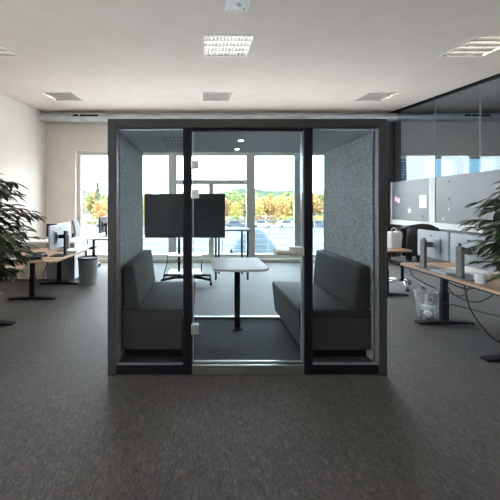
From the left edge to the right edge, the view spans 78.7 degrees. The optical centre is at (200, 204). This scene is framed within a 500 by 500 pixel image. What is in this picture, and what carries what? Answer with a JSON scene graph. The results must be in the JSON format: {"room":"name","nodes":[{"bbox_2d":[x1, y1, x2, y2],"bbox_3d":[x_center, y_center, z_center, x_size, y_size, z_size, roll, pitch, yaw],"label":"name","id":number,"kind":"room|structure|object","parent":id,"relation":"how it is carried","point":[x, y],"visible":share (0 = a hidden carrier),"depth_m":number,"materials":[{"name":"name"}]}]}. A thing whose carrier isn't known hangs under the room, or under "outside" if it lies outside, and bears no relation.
{"room":"open-plan office","nodes":[
{"label":"open-plan office","id":0,"kind":"room"},
{"bbox_2d":[0,93,45,238],"bbox_3d":[-4.050,-0.642,1.320,0.200,4.200,12.640,0,0,0],"label":"wall","id":1,"kind":"structure","parent":0,"point":[22,131],"depth_m":6.71,"materials":[{"name":"paint"}]},
{"bbox_2d":[0,262,499,499],"bbox_3d":[2.525,1.558,1.370,13.350,0.200,13.140,0,0,0],"label":"floor","id":2,"kind":"structure","parent":0,"point":[428,428],"depth_m":2.11,"materials":[{"name":"carpet"}]},
{"bbox_2d":[0,266,23,324],"bbox_3d":[-2.690,1.128,3.140,0.800,0.660,1.600,0,0,0],"label":"desk","id":3,"kind":"object","parent":2,"relation":"on","point":[2,322],"visible":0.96,"depth_m":3.69,"materials":[{"name":"brown wood"}]},
{"bbox_2d":[0,173,47,293],"bbox_3d":[-2.121,0.591,2.568,1.431,1.734,1.426,0,0,-16],"label":"potted tree","id":4,"kind":"object","parent":2,"relation":"on","point":[6,240],"visible":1,"depth_m":2.71,"materials":[{"name":"green plant"}]},
{"bbox_2d":[0,239,85,278],"bbox_3d":[-3.183,1.068,6.018,1.535,0.720,0.545,0,0,0],"label":"sideboard","id":5,"kind":"object","parent":2,"relation":"on","point":[70,270],"visible":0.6,"depth_m":5.76,"materials":[{"name":"white laminate"}]},
{"bbox_2d":[46,224,55,236],"bbox_3d":[-2.882,0.543,5.990,0.440,0.330,0.180,0,0,10],"label":"monitor","id":6,"kind":"object","parent":5,"relation":"on","point":[47,225],"visible":0.08,"depth_m":6.00,"materials":[{"name":"black plastic"}]},
{"bbox_2d":[8,248,88,299],"bbox_3d":[-2.570,1.138,5.035,0.920,0.640,1.370,0,0,0],"label":"desk","id":7,"kind":"object","parent":2,"relation":"on","point":[32,279],"visible":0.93,"depth_m":4.65,"materials":[{"name":"brown wood"}]},
{"bbox_2d":[26,255,43,259],"bbox_3d":[-2.500,0.793,4.520,0.250,0.050,0.250,0,0,0],"label":"keyboard","id":8,"kind":"object","parent":7,"relation":"on","point":[41,256],"visible":0.62,"depth_m":4.47,"materials":[{"name":"grey"}]},
{"bbox_2d":[25,252,45,256],"bbox_3d":[-2.720,0.807,4.900,0.140,0.022,0.440,0,0,0],"label":"keyboard","id":9,"kind":"object","parent":7,"relation":"on","point":[37,253],"visible":0.59,"depth_m":4.95,"materials":[{"name":"black plastic"}]},
{"bbox_2d":[48,224,69,256],"bbox_3d":[-2.285,0.568,4.860,0.230,0.500,0.560,0,0,0],"label":"monitor","id":10,"kind":"object","parent":7,"relation":"on","point":[57,234],"visible":1,"depth_m":4.79,"materials":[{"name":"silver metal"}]},
{"bbox_2d":[56,222,70,250],"bbox_3d":[-2.465,0.568,5.420,0.190,0.500,0.520,0,0,0],"label":"monitor","id":11,"kind":"object","parent":7,"relation":"on","point":[67,223],"visible":0.48,"depth_m":5.43,"materials":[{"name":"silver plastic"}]},
{"bbox_2d":[63,248,82,253],"bbox_3d":[-2.231,0.794,5.209,0.253,0.048,0.326,0,0,-3],"label":"paper stack","id":12,"kind":"object","parent":7,"relation":"on","point":[70,250],"visible":0.95,"depth_m":5.13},
{"bbox_2d":[72,220,100,264],"bbox_3d":[-2.721,0.905,7.100,0.658,1.105,0.670,0,0,-10],"label":"office chair","id":13,"kind":"object","parent":2,"relation":"on","point":[76,228],"visible":0.27,"depth_m":7.10,"materials":[{"name":"white plastic"}]},
{"bbox_2d":[78,256,97,285],"bbox_3d":[-2.100,1.213,5.580,0.364,0.490,0.364,0,0,0],"label":"waste bin","id":14,"kind":"object","parent":2,"relation":"on","point":[87,265],"visible":1,"depth_m":5.45,"materials":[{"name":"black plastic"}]},
{"bbox_2d":[71,235,145,267],"bbox_3d":[-2.020,1.088,6.830,1.600,0.740,0.750,0,0,0],"label":"desk","id":15,"kind":"object","parent":2,"relation":"on","point":[93,238],"visible":0.24,"depth_m":6.79,"materials":[{"name":"white laminate"}]},
{"bbox_2d":[98,216,107,236],"bbox_3d":[-2.225,0.493,6.840,0.190,0.450,0.500,0,0,0],"label":"monitor","id":16,"kind":"object","parent":15,"relation":"on","point":[102,220],"visible":0.93,"depth_m":6.79,"materials":[{"name":"black plastic"}]},
{"bbox_2d":[160,238,211,284],"bbox_3d":[-0.270,0.708,5.630,0.936,1.500,0.488,0,0,0],"label":"stand","id":17,"kind":"object","parent":2,"relation":"on","point":[175,273],"visible":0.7,"depth_m":5.56,"materials":[{"name":"black"}]},
{"bbox_2d":[144,194,224,237],"bbox_3d":[-0.300,0.198,5.544,1.490,0.810,0.036,0,0,0],"label":"television","id":18,"kind":"object","parent":17,"relation":"attached to","point":[163,213],"visible":0.87,"depth_m":5.53,"materials":[{"name":"black plastic"}]},
{"bbox_2d":[168,269,201,274],"bbox_3d":[-0.290,1.247,5.610,0.620,0.012,0.420,0,0,0],"label":"tray","id":19,"kind":"object","parent":17,"relation":"on","point":[172,271],"depth_m":5.52,"materials":[{"name":"white laminate"}]},
{"bbox_2d":[168,252,201,256],"bbox_3d":[-0.290,0.922,5.610,0.620,0.012,0.420,0,0,0],"label":"tray","id":20,"kind":"object","parent":17,"relation":"on","point":[172,254],"depth_m":5.55,"materials":[{"name":"white laminate"}]},
{"bbox_2d":[215,227,250,279],"bbox_3d":[0.575,0.966,6.120,0.790,0.985,0.640,0,0,0],"label":"bar table","id":21,"kind":"object","parent":2,"relation":"on","point":[241,229],"visible":0.56,"depth_m":5.84,"materials":[{"name":"black"}]},
{"bbox_2d":[108,119,386,375],"bbox_3d":[0.397,0.361,3.093,2.389,2.194,1.214,0,0,0],"label":"pod","id":22,"kind":"object","parent":2,"relation":"on","point":[355,150],"visible":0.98,"depth_m":2.65,"materials":[{"name":"grey laminate"}]},
{"bbox_2d":[122,249,195,356],"bbox_3d":[-0.381,0.946,3.130,0.641,0.825,0.994,0,0,0],"label":"sofa","id":23,"kind":"object","parent":22,"relation":"on","point":[152,312],"visible":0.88,"depth_m":2.64,"materials":[{"name":"black"}]},
{"bbox_2d":[122,281,195,317],"bbox_3d":[-0.381,0.961,3.130,0.641,0.085,0.994,0,0,0],"label":"seat cushion","id":24,"kind":"object","parent":23,"relation":"on","point":[162,299],"depth_m":2.80,"materials":[{"name":"fabric"}]},
{"bbox_2d":[160,136,182,149],"bbox_3d":[-0.280,-0.646,3.160,0.210,0.003,0.660,0,0,0],"label":"vent grille","id":25,"kind":"object","parent":22,"relation":"attached to","point":[169,142],"depth_m":3.10,"materials":[{"name":"metal"}]},
{"bbox_2d":[211,258,268,329],"bbox_3d":[0.405,1.007,3.296,0.570,0.742,0.678,0,0,0],"label":"table","id":26,"kind":"object","parent":22,"relation":"on","point":[236,265],"visible":1,"depth_m":3.32,"materials":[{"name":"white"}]},
{"bbox_2d":[272,249,370,356],"bbox_3d":[1.177,0.946,3.130,0.641,0.825,0.994,0,0,0],"label":"sofa","id":27,"kind":"object","parent":22,"relation":"on","point":[341,285],"visible":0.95,"depth_m":2.69,"materials":[{"name":"black"}]},
{"bbox_2d":[272,281,370,317],"bbox_3d":[1.177,0.961,3.130,0.641,0.085,0.994,0,0,0],"label":"seat cushion","id":28,"kind":"object","parent":27,"relation":"on","point":[326,304],"depth_m":2.85,"materials":[{"name":"fabric"}]},
{"bbox_2d":[387,248,411,295],"bbox_3d":[2.915,1.081,5.340,0.830,0.755,1.400,0,0,0],"label":"desk","id":29,"kind":"object","parent":2,"relation":"on","point":[388,249],"visible":0.22,"depth_m":4.82,"materials":[{"name":"brown wood"}]},
{"bbox_2d":[387,228,401,247],"bbox_3d":[3.170,0.535,4.930,0.229,0.335,0.100,0,0,-15],"label":"paper bag","id":30,"kind":"object","parent":29,"relation":"on","point":[394,239],"visible":0.88,"depth_m":4.89,"materials":[{"name":"paper"}]},
{"bbox_2d":[388,228,424,291],"bbox_3d":[3.570,0.905,5.319,0.670,1.105,0.658,0,0,-14],"label":"office chair","id":31,"kind":"object","parent":2,"relation":"on","point":[394,260],"visible":0.44,"depth_m":5.20,"materials":[{"name":"black plastic"}]},
{"bbox_2d":[400,224,439,260],"bbox_3d":[3.648,0.606,5.005,0.750,0.598,0.291,0,0,-14],"label":"jacket","id":32,"kind":"object","parent":31,"relation":"hanging from","point":[412,230],"visible":0.53,"depth_m":4.88,"materials":[{"name":"fabric"}]},
{"bbox_2d":[400,262,499,361],"bbox_3d":[3.000,1.108,3.200,0.800,0.700,1.520,0,0,0],"label":"desk","id":33,"kind":"object","parent":2,"relation":"on","point":[493,286],"visible":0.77,"depth_m":3.66,"materials":[{"name":"brown wood"}]},
{"bbox_2d":[410,268,435,287],"bbox_3d":[2.812,0.916,3.806,0.274,0.248,0.023,0,0,32],"label":"power cable","id":34,"kind":"object","parent":33,"relation":"hanging from","point":[410,268],"visible":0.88,"depth_m":3.82,"materials":[{"name":"black plastic"}]},
{"bbox_2d":[415,229,449,269],"bbox_3d":[2.755,0.533,3.600,0.230,0.450,0.480,0,0,0],"label":"monitor","id":35,"kind":"object","parent":33,"relation":"on","point":[432,244],"visible":0.83,"depth_m":3.56,"materials":[{"name":"silver metal"}]},
{"bbox_2d":[430,269,455,274],"bbox_3d":[2.740,0.748,3.345,0.200,0.020,0.240,0,0,0],"label":"laptop","id":36,"kind":"object","parent":33,"relation":"on","point":[441,271],"visible":0.78,"depth_m":3.33,"materials":[{"name":"silver metal"}]},
{"bbox_2d":[447,267,490,275],"bbox_3d":[2.977,0.743,3.362,0.254,0.030,0.336,0,0,0],"label":"paper stack","id":37,"kind":"object","parent":33,"relation":"on","point":[468,271],"visible":0.71,"depth_m":3.29,"materials":[{"name":"paper"}]},
{"bbox_2d":[443,279,494,302],"bbox_3d":[2.942,0.888,3.233,0.518,0.362,0.172,0,0,44],"label":"power cable","id":38,"kind":"object","parent":33,"relation":"hanging from","point":[443,279],"visible":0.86,"depth_m":3.30,"materials":[{"name":"black plastic"}]},
{"bbox_2d":[441,302,499,316],"bbox_3d":[2.980,1.139,3.261,0.077,0.046,0.642,0,0,-20],"label":"power cable","id":39,"kind":"object","parent":33,"relation":"hanging from","point":[441,302],"visible":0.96,"depth_m":3.31,"materials":[{"name":"black plastic"}]},
{"bbox_2d":[449,233,495,280],"bbox_3d":[2.755,0.533,3.090,0.230,0.450,0.500,0,0,0],"label":"monitor","id":40,"kind":"object","parent":33,"relation":"on","point":[457,240],"visible":0.71,"depth_m":3.07,"materials":[{"name":"silver metal"}]},
{"bbox_2d":[446,273,499,289],"bbox_3d":[2.893,0.801,3.208,0.514,0.215,0.059,0,0,15],"label":"power cable","id":41,"kind":"object","parent":33,"relation":"hanging from","point":[499,273],"visible":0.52,"depth_m":3.23,"materials":[{"name":"black plastic"}]},
{"bbox_2d":[473,273,485,283],"bbox_3d":[2.707,0.712,2.912,0.080,0.092,0.107,0,0,29],"label":"mug","id":42,"kind":"object","parent":33,"relation":"on","point":[479,278],"visible":1,"depth_m":2.88,"materials":[{"name":"white ceramic"}]},
{"bbox_2d":[463,285,499,342],"bbox_3d":[3.146,1.163,3.008,0.772,0.598,0.114,0,0,32],"label":"power cable","id":43,"kind":"object","parent":33,"relation":"hanging from","point":[463,285],"visible":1,"depth_m":3.14,"materials":[{"name":"black plastic"}]},
{"bbox_2d":[465,266,498,273],"bbox_3d":[3.220,0.747,3.500,0.140,0.022,0.440,0,0,2],"label":"keyboard","id":44,"kind":"object","parent":33,"relation":"on","point":[481,270],"visible":0.4,"depth_m":3.37,"materials":[{"name":"white plastic"}]},
{"bbox_2d":[456,181,499,287],"bbox_3d":[2.907,0.623,2.233,1.519,1.671,1.502,0,0,19],"label":"potted tree","id":45,"kind":"object","parent":2,"relation":"on","point":[483,246],"visible":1,"depth_m":2.57,"materials":[{"name":"green plant"}]},
{"bbox_2d":[0,0,499,112],"bbox_3d":[2.525,-1.820,1.370,13.350,1.095,13.140,0,0,0],"label":"ceiling","id":46,"kind":"structure","parent":0,"point":[117,56],"depth_m":4.14,"materials":[{"name":"paint"}]},
{"bbox_2d":[0,43,19,56],"bbox_3d":[-2.815,-2.081,3.839,0.624,0.178,0.625,0,0,0],"label":"ceiling light","id":47,"kind":"object","parent":46,"relation":"attached to","point":[4,51],"visible":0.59,"depth_m":4.05,"materials":[{"name":"white metal"}]},
{"bbox_2d":[40,92,83,100],"bbox_3d":[-2.815,-2.274,6.149,0.624,0.178,0.625,0,0,0],"label":"ceiling light","id":48,"kind":"object","parent":46,"relation":"attached to","point":[57,96],"visible":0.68,"depth_m":6.14,"materials":[{"name":"white metal"}]},
{"bbox_2d":[202,92,233,100],"bbox_3d":[0.330,-2.274,6.149,0.624,0.178,0.625,0,0,0],"label":"ceiling light","id":49,"kind":"object","parent":46,"relation":"attached to","point":[206,96],"visible":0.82,"depth_m":6.14,"materials":[{"name":"white metal"}]},
{"bbox_2d":[202,35,255,56],"bbox_3d":[0.330,-2.081,3.839,0.624,0.178,0.625,0,0,0],"label":"ceiling light","id":50,"kind":"object","parent":46,"relation":"attached to","point":[212,45],"visible":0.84,"depth_m":3.83,"materials":[{"name":"white metal"}]},
{"bbox_2d":[225,0,250,10],"bbox_3d":[0.355,-1.931,2.901,0.230,0.046,0.200,0,0,0],"label":"ceiling sensor","id":51,"kind":"object","parent":46,"relation":"attached to","point":[231,5],"visible":1,"depth_m":2.89,"materials":[{"name":"white plastic"}]},
{"bbox_2d":[39,113,499,121],"bbox_3d":[2.516,-2.167,7.426,12.928,0.210,0.218,0,0,0],"label":"ventilation duct","id":52,"kind":"object","parent":46,"relation":"attached to","point":[44,117],"visible":0.77,"depth_m":7.35,"materials":[{"name":"grey"}]},
{"bbox_2d":[72,113,99,116],"bbox_3d":[-2.820,-2.192,7.350,0.680,0.090,0.066,0,0,0],"label":"grille","id":53,"kind":"object","parent":52,"relation":"attached to","point":[73,114],"depth_m":7.32,"materials":[{"name":"black"}]},
{"bbox_2d":[463,113,491,116],"bbox_3d":[6.750,-2.192,7.350,0.680,0.090,0.066,0,0,0],"label":"grille","id":54,"kind":"object","parent":52,"relation":"attached to","point":[464,114],"depth_m":7.32,"materials":[{"name":"black"}]},
{"bbox_2d":[353,92,400,100],"bbox_3d":[3.580,-2.274,6.149,0.624,0.178,0.625,0,0,0],"label":"ceiling light","id":55,"kind":"object","parent":46,"relation":"attached to","point":[371,96],"visible":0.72,"depth_m":6.14,"materials":[{"name":"white metal"}]},
{"bbox_2d":[438,35,499,56],"bbox_3d":[3.580,-2.081,3.839,0.624,0.178,0.625,0,0,0],"label":"ceiling light","id":56,"kind":"object","parent":46,"relation":"attached to","point":[480,45],"visible":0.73,"depth_m":3.90,"materials":[{"name":"white metal"}]},
{"bbox_2d":[46,122,499,261],"bbox_3d":[2.525,-0.642,7.790,13.350,4.200,0.300,0,0,0],"label":"wall","id":57,"kind":"structure","parent":0,"point":[63,139],"depth_m":7.64,"materials":[{"name":"paint"}]},
{"bbox_2d":[77,151,171,257],"bbox_3d":[-1.970,-0.002,7.785,2.460,2.760,0.090,0,0,0],"label":"window","id":58,"kind":"structure","parent":57,"relation":"in","point":[80,154],"depth_m":7.74,"materials":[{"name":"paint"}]},
{"bbox_2d":[172,152,250,257],"bbox_3d":[0.273,-0.002,7.785,2.025,2.760,0.090,0,0,0],"label":"window","id":59,"kind":"structure","parent":57,"relation":"in","point":[175,182],"depth_m":7.74,"materials":[{"name":"paint"}]},
{"bbox_2d":[251,152,298,257],"bbox_3d":[1.903,-0.002,7.785,1.235,2.760,0.090,0,0,0],"label":"window","id":60,"kind":"structure","parent":57,"relation":"in","point":[295,155],"depth_m":7.74,"materials":[{"name":"paint"}]},
{"bbox_2d":[299,152,323,257],"bbox_3d":[3.460,-0.002,7.785,1.880,2.760,0.090,0,0,0],"label":"window","id":61,"kind":"structure","parent":57,"relation":"in","point":[314,153],"depth_m":7.74,"materials":[{"name":"paint"}]},
{"bbox_2d":[401,159,460,178],"bbox_3d":[5.880,-0.367,7.785,1.640,1.750,0.090,0,0,0],"label":"window","id":62,"kind":"structure","parent":57,"relation":"in","point":[428,169],"depth_m":7.78,"materials":[{"name":"paint"}]},
{"bbox_2d":[401,157,424,180],"bbox_3d":[5.395,-0.387,7.680,0.650,1.690,0.050,0,0,0],"label":"blind","id":63,"kind":"object","parent":62,"relation":"attached to","point":[404,165],"visible":0.22,"depth_m":7.68,"materials":[{"name":"metal"}]},
{"bbox_2d":[424,157,462,174],"bbox_3d":[6.215,-0.387,7.680,0.950,1.690,0.064,0,0,0],"label":"blind","id":64,"kind":"object","parent":62,"relation":"attached to","point":[457,158],"visible":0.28,"depth_m":7.66,"materials":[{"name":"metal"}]},
{"bbox_2d":[467,159,499,172],"bbox_3d":[7.260,-0.367,7.785,0.960,1.750,0.090,0,0,0],"label":"window","id":65,"kind":"structure","parent":57,"relation":"in","point":[470,169],"depth_m":7.78,"materials":[{"name":"glass"}]},
{"bbox_2d":[467,157,499,165],"bbox_3d":[7.260,-0.387,7.680,0.940,1.690,0.063,0,0,0],"label":"blind","id":66,"kind":"object","parent":65,"relation":"attached to","point":[467,157],"visible":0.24,"depth_m":7.66,"materials":[{"name":"metal"}]},
{"bbox_2d":[387,112,400,256],"bbox_3d":[4.872,-0.442,7.570,0.255,3.800,0.140,0,0,0],"label":"wall pier","id":67,"kind":"object","parent":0,"point":[393,128],"visible":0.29,"depth_m":7.50,"materials":[{"name":"paint"}]},
{"bbox_2d":[421,294,435,317],"bbox_3d":[2.930,1.277,3.899,0.287,0.361,0.284,0,0,0],"label":"crumpled paper","id":68,"kind":"object","parent":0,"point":[428,304],"visible":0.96,"depth_m":3.85,"materials":[{"name":"white paper"}]},
{"bbox_2d":[392,73,499,295],"bbox_3d":[4.805,-0.442,1.320,0.070,3.800,12.640,0,0,0],"label":"wall","id":69,"kind":"structure","parent":0,"point":[496,76],"depth_m":5.64,"materials":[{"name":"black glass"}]},
{"bbox_2d":[390,178,431,225],"bbox_3d":[4.763,-0.044,6.827,0.060,1.035,1.345,0,0,0],"label":"board","id":70,"kind":"object","parent":69,"relation":"attached to","point":[408,192],"visible":0.9,"depth_m":6.76,"materials":[{"name":"white paint"}]},
{"bbox_2d":[419,195,426,207],"bbox_3d":[4.745,-0.075,6.415,0.003,0.278,0.205,0,0,0],"label":"paper sheet","id":71,"kind":"object","parent":70,"relation":"attached to","point":[422,198],"visible":1,"depth_m":6.41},
{"bbox_2d":[432,170,499,232],"bbox_3d":[4.763,-0.044,4.838,0.060,1.035,2.635,0,0,0],"label":"board","id":72,"kind":"object","parent":69,"relation":"attached to","point":[462,190],"visible":0.84,"depth_m":5.47,"materials":[{"name":"white paint"}]},
{"label":"outside","id":73,"kind":"structure","parent":0,"visible":0},
{"bbox_2d":[82,214,323,223],"bbox_3d":[10.000,4.783,137.500,380.000,0.350,125.000,0,0,0],"label":"meadow","id":74,"kind":"structure","parent":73,"point":[86,216],"depth_m":110.58,"materials":[{"name":"green plant"}]},
{"bbox_2d":[85,187,101,219],"bbox_3d":[-33.774,-0.480,94.780,6.002,10.192,6.563,0,0,19],"label":"tree","id":75,"kind":"object","parent":74,"relation":"on","point":[87,202],"visible":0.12,"depth_m":94.15,"materials":[{"name":"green plant"}]},
{"bbox_2d":[85,190,104,217],"bbox_3d":[-31.352,0.010,89.148,5.883,9.210,5.820,0,0,42],"label":"tree","id":76,"kind":"object","parent":74,"relation":"on","point":[93,194],"visible":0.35,"depth_m":88.65,"materials":[{"name":"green plant"}]},
{"bbox_2d":[92,182,101,218],"bbox_3d":[-28.608,-0.940,82.979,3.110,11.107,3.327,0,0,-44],"label":"tree","id":77,"kind":"object","parent":74,"relation":"on","point":[97,194],"visible":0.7,"depth_m":82.80,"materials":[{"name":"green plant"}]},
{"bbox_2d":[91,199,107,217],"bbox_3d":[-26.341,1.556,77.966,4.075,6.119,4.342,0,0,16],"label":"tree","id":78,"kind":"object","parent":74,"relation":"on","point":[102,208],"visible":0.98,"depth_m":77.54,"materials":[{"name":"orange plant"}]},
{"bbox_2d":[225,192,231,216],"bbox_3d":[7.417,0.196,94.816,5.461,8.838,5.960,0,0,18],"label":"tree","id":79,"kind":"object","parent":74,"relation":"on","point":[227,195],"visible":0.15,"depth_m":94.67,"materials":[{"name":"green plant"}]},
{"bbox_2d":[225,198,232,215],"bbox_3d":[6.869,1.337,83.886,4.660,6.558,4.790,0,0,34],"label":"tree","id":80,"kind":"object","parent":74,"relation":"on","point":[227,205],"visible":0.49,"depth_m":83.13,"materials":[{"name":"orange plant"}]},
{"bbox_2d":[226,190,240,207],"bbox_3d":[11.025,-0.314,101.921,6.614,9.860,6.039,0,0,11],"label":"tree","id":81,"kind":"object","parent":74,"relation":"on","point":[233,191],"visible":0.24,"depth_m":100.93,"materials":[{"name":"green plant"}]},
{"bbox_2d":[227,193,242,216],"bbox_3d":[9.875,0.507,89.190,5.538,8.214,4.785,0,0,-19],"label":"tree","id":82,"kind":"object","parent":74,"relation":"on","point":[233,196],"visible":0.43,"depth_m":88.37,"materials":[{"name":"green plant"}]},
{"bbox_2d":[229,201,242,215],"bbox_3d":[9.215,1.782,78.339,3.745,5.665,3.659,0,0,-5],"label":"tree","id":83,"kind":"object","parent":74,"relation":"on","point":[237,209],"visible":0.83,"depth_m":77.80,"materials":[{"name":"yellow plant"}]},
{"bbox_2d":[236,192,245,217],"bbox_3d":[13.354,0.182,95.071,5.293,8.866,5.600,0,0,42],"label":"tree","id":84,"kind":"object","parent":74,"relation":"on","point":[244,193],"visible":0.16,"depth_m":94.47,"materials":[{"name":"green plant"}]},
{"bbox_2d":[239,198,245,216],"bbox_3d":[12.564,1.057,83.748,4.531,7.115,4.437,0,0,-22],"label":"tree","id":85,"kind":"object","parent":74,"relation":"on","point":[243,203],"visible":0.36,"depth_m":83.49,"materials":[{"name":"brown plant"}]},
{"bbox_2d":[255,196,262,216],"bbox_3d":[16.014,0.985,88.634,5.290,7.263,4.788,0,0,-14],"label":"tree","id":86,"kind":"object","parent":74,"relation":"on","point":[259,199],"visible":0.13,"depth_m":87.91,"materials":[{"name":"yellow plant"}]},
{"bbox_2d":[255,202,265,215],"bbox_3d":[14.967,1.836,77.847,3.311,5.556,3.253,0,0,-39],"label":"tree","id":87,"kind":"object","parent":74,"relation":"on","point":[260,210],"visible":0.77,"depth_m":77.16,"materials":[{"name":"yellow plant"}]},
{"bbox_2d":[261,192,275,215],"bbox_3d":[22.516,0.123,100.895,5.523,8.983,5.497,0,0,18],"label":"tree","id":88,"kind":"object","parent":74,"relation":"on","point":[272,196],"visible":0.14,"depth_m":100.37,"materials":[{"name":"green plant"}]},
{"bbox_2d":[262,194,275,217],"bbox_3d":[18.546,0.731,82.820,5.024,7.767,4.602,0,0,41],"label":"tree","id":89,"kind":"object","parent":74,"relation":"on","point":[267,209],"visible":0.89,"depth_m":82.44,"materials":[{"name":"orange plant"}]},
{"bbox_2d":[270,197,279,214],"bbox_3d":[21.808,1.070,89.134,4.329,7.091,5.105,0,0,28],"label":"tree","id":90,"kind":"object","parent":74,"relation":"on","point":[276,198],"visible":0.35,"depth_m":88.33,"materials":[{"name":"yellow plant"}]},
{"bbox_2d":[275,194,286,204],"bbox_3d":[25.356,0.623,94.869,5.111,7.988,5.296,0,0,9],"label":"tree","id":91,"kind":"object","parent":74,"relation":"on","point":[281,195],"visible":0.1,"depth_m":94.52,"materials":[{"name":"yellow plant"}]},
{"bbox_2d":[274,201,290,217],"bbox_3d":[20.980,1.739,77.435,4.379,5.753,3.838,0,0,10],"label":"tree","id":92,"kind":"object","parent":74,"relation":"on","point":[280,211],"visible":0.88,"depth_m":76.97,"materials":[{"name":"orange plant"}]},
{"bbox_2d":[277,190,292,215],"bbox_3d":[28.844,-0.276,100.956,6.231,9.784,6.000,0,0,15],"label":"tree","id":93,"kind":"object","parent":74,"relation":"on","point":[286,194],"visible":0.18,"depth_m":101.13,"materials":[{"name":"green plant"}]},
{"bbox_2d":[283,197,292,219],"bbox_3d":[24.359,1.082,83.597,4.484,7.068,4.569,0,0,-22],"label":"tree","id":94,"kind":"object","parent":74,"relation":"on","point":[288,199],"visible":0.52,"depth_m":83.23,"materials":[{"name":"yellow plant"}]},
{"bbox_2d":[313,195,317,212],"bbox_3d":[30.315,0.340,83.847,4.907,8.549,5.103,0,0,-43],"label":"tree","id":95,"kind":"object","parent":74,"relation":"on","point":[314,200],"visible":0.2,"depth_m":83.27,"materials":[{"name":"orange plant"}]},
{"bbox_2d":[313,192,321,218],"bbox_3d":[33.925,0.320,89.435,4.971,8.590,5.049,0,0,25],"label":"tree","id":96,"kind":"object","parent":74,"relation":"on","point":[316,201],"visible":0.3,"depth_m":88.83,"materials":[{"name":"orange plant"}]},
{"bbox_2d":[313,192,323,216],"bbox_3d":[37.263,0.258,94.890,5.906,8.713,5.448,0,0,16],"label":"tree","id":97,"kind":"object","parent":74,"relation":"on","point":[320,196],"visible":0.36,"depth_m":93.91,"materials":[{"name":"green plant"}]},
{"bbox_2d":[319,200,323,216],"bbox_3d":[32.564,1.240,77.497,4.329,6.748,4.478,0,0,7],"label":"tree","id":98,"kind":"object","parent":74,"relation":"on","point":[322,204],"visible":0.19,"depth_m":77.55,"materials":[{"name":"brown plant"}]},
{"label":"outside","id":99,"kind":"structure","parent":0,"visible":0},
{"bbox_2d":[87,253,315,253],"bbox_3d":[2.525,1.603,8.640,13.350,0.210,1.400,0,0,0],"label":"deck","id":100,"kind":"object","parent":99,"point":[87,253],"depth_m":9.27,"materials":[{"name":"concrete"}]},
{"bbox_2d":[82,220,323,253],"bbox_3d":[2.525,0.978,9.240,12.950,1.040,0.040,0,0,0],"label":"balcony railing","id":101,"kind":"object","parent":100,"relation":"on","point":[83,227],"visible":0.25,"depth_m":9.22,"materials":[{"name":"metal"}]},
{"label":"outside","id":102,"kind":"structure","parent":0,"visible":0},
{"bbox_2d":[82,224,323,252],"bbox_3d":[10.000,4.808,49.500,300.000,0.300,51.000,0,0,0],"label":"ground","id":103,"kind":"structure","parent":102,"point":[282,238],"depth_m":38.28,"materials":[{"name":"concrete"}]},
{"bbox_2d":[88,217,97,223],"bbox_3d":[-26.424,3.752,73.256,2.161,1.831,2.296,0,0,30],"label":"shrub","id":104,"kind":"object","parent":103,"relation":"on","point":[91,222],"visible":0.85,"depth_m":72.94,"materials":[{"name":"green plant"}]},
{"bbox_2d":[225,221,245,226],"bbox_3d":[7.211,3.933,62.000,4.257,1.450,1.800,0,0,0],"label":"parked car","id":105,"kind":"object","parent":103,"relation":"on","point":[229,223],"visible":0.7,"depth_m":61.15,"materials":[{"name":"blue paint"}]},
{"bbox_2d":[231,216,239,219],"bbox_3d":[8.412,3.618,73.109,2.507,2.102,2.623,0,0,14],"label":"shrub","id":106,"kind":"object","parent":103,"relation":"on","point":[233,217],"visible":0.57,"depth_m":72.72,"materials":[{"name":"green plant"}]},
{"bbox_2d":[230,228,277,252],"bbox_3d":[4.850,3.304,26.000,4.400,2.707,2.800,0,0,0],"label":"tarpaulin","id":107,"kind":"object","parent":103,"relation":"on","point":[261,239],"visible":0.56,"depth_m":24.99,"materials":[{"name":"plastic"}]},
{"bbox_2d":[255,215,263,219],"bbox_3d":[14.180,3.540,72.908,2.819,2.258,2.802,0,0,18],"label":"shrub","id":108,"kind":"object","parent":103,"relation":"on","point":[258,217],"visible":0.53,"depth_m":72.35,"materials":[{"name":"brown plant"}]},
{"bbox_2d":[255,221,272,226],"bbox_3d":[12.511,3.933,62.000,4.257,1.450,1.800,0,0,0],"label":"parked car","id":109,"kind":"object","parent":103,"relation":"on","point":[257,223],"visible":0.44,"depth_m":61.15,"materials":[{"name":"white paint"}]},
{"bbox_2d":[266,215,276,223],"bbox_3d":[17.105,3.595,73.243,2.682,2.148,2.666,0,0,-30],"label":"shrub","id":110,"kind":"object","parent":103,"relation":"on","point":[270,217],"visible":0.8,"depth_m":72.72,"materials":[{"name":"brown plant"}]},
{"bbox_2d":[278,215,287,221],"bbox_3d":[19.994,3.566,73.424,2.685,2.206,2.688,0,0,-12],"label":"shrub","id":111,"kind":"object","parent":103,"relation":"on","point":[282,217],"visible":0.5,"depth_m":73.04,"materials":[{"name":"yellow plant"}]},
{"bbox_2d":[276,221,292,226],"bbox_3d":[17.811,3.933,62.000,4.257,1.450,1.800,0,0,0],"label":"parked car","id":112,"kind":"object","parent":103,"relation":"on","point":[280,223],"visible":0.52,"depth_m":61.15,"materials":[{"name":"white paint"}]},
{"bbox_2d":[313,216,322,221],"bbox_3d":[28.706,3.616,73.327,2.562,2.104,2.565,0,0,-7],"label":"shrub","id":113,"kind":"object","parent":103,"relation":"on","point":[316,217],"visible":0.59,"depth_m":72.78,"materials":[{"name":"yellow plant"}]},
{"bbox_2d":[313,221,323,226],"bbox_3d":[24.011,3.933,62.000,4.257,1.450,1.800,0,0,0],"label":"parked car","id":114,"kind":"object","parent":103,"relation":"on","point":[317,223],"visible":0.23,"depth_m":61.15,"materials":[{"name":"grey paint"}]},
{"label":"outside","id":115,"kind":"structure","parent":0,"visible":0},
{"bbox_2d":[82,188,322,213],"bbox_3d":[20.000,-2.741,173.000,520.000,14.799,46.000,0,0,0],"label":"hill","id":116,"kind":"structure","parent":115,"point":[240,191],"depth_m":169.03,"materials":[{"name":"plant"}]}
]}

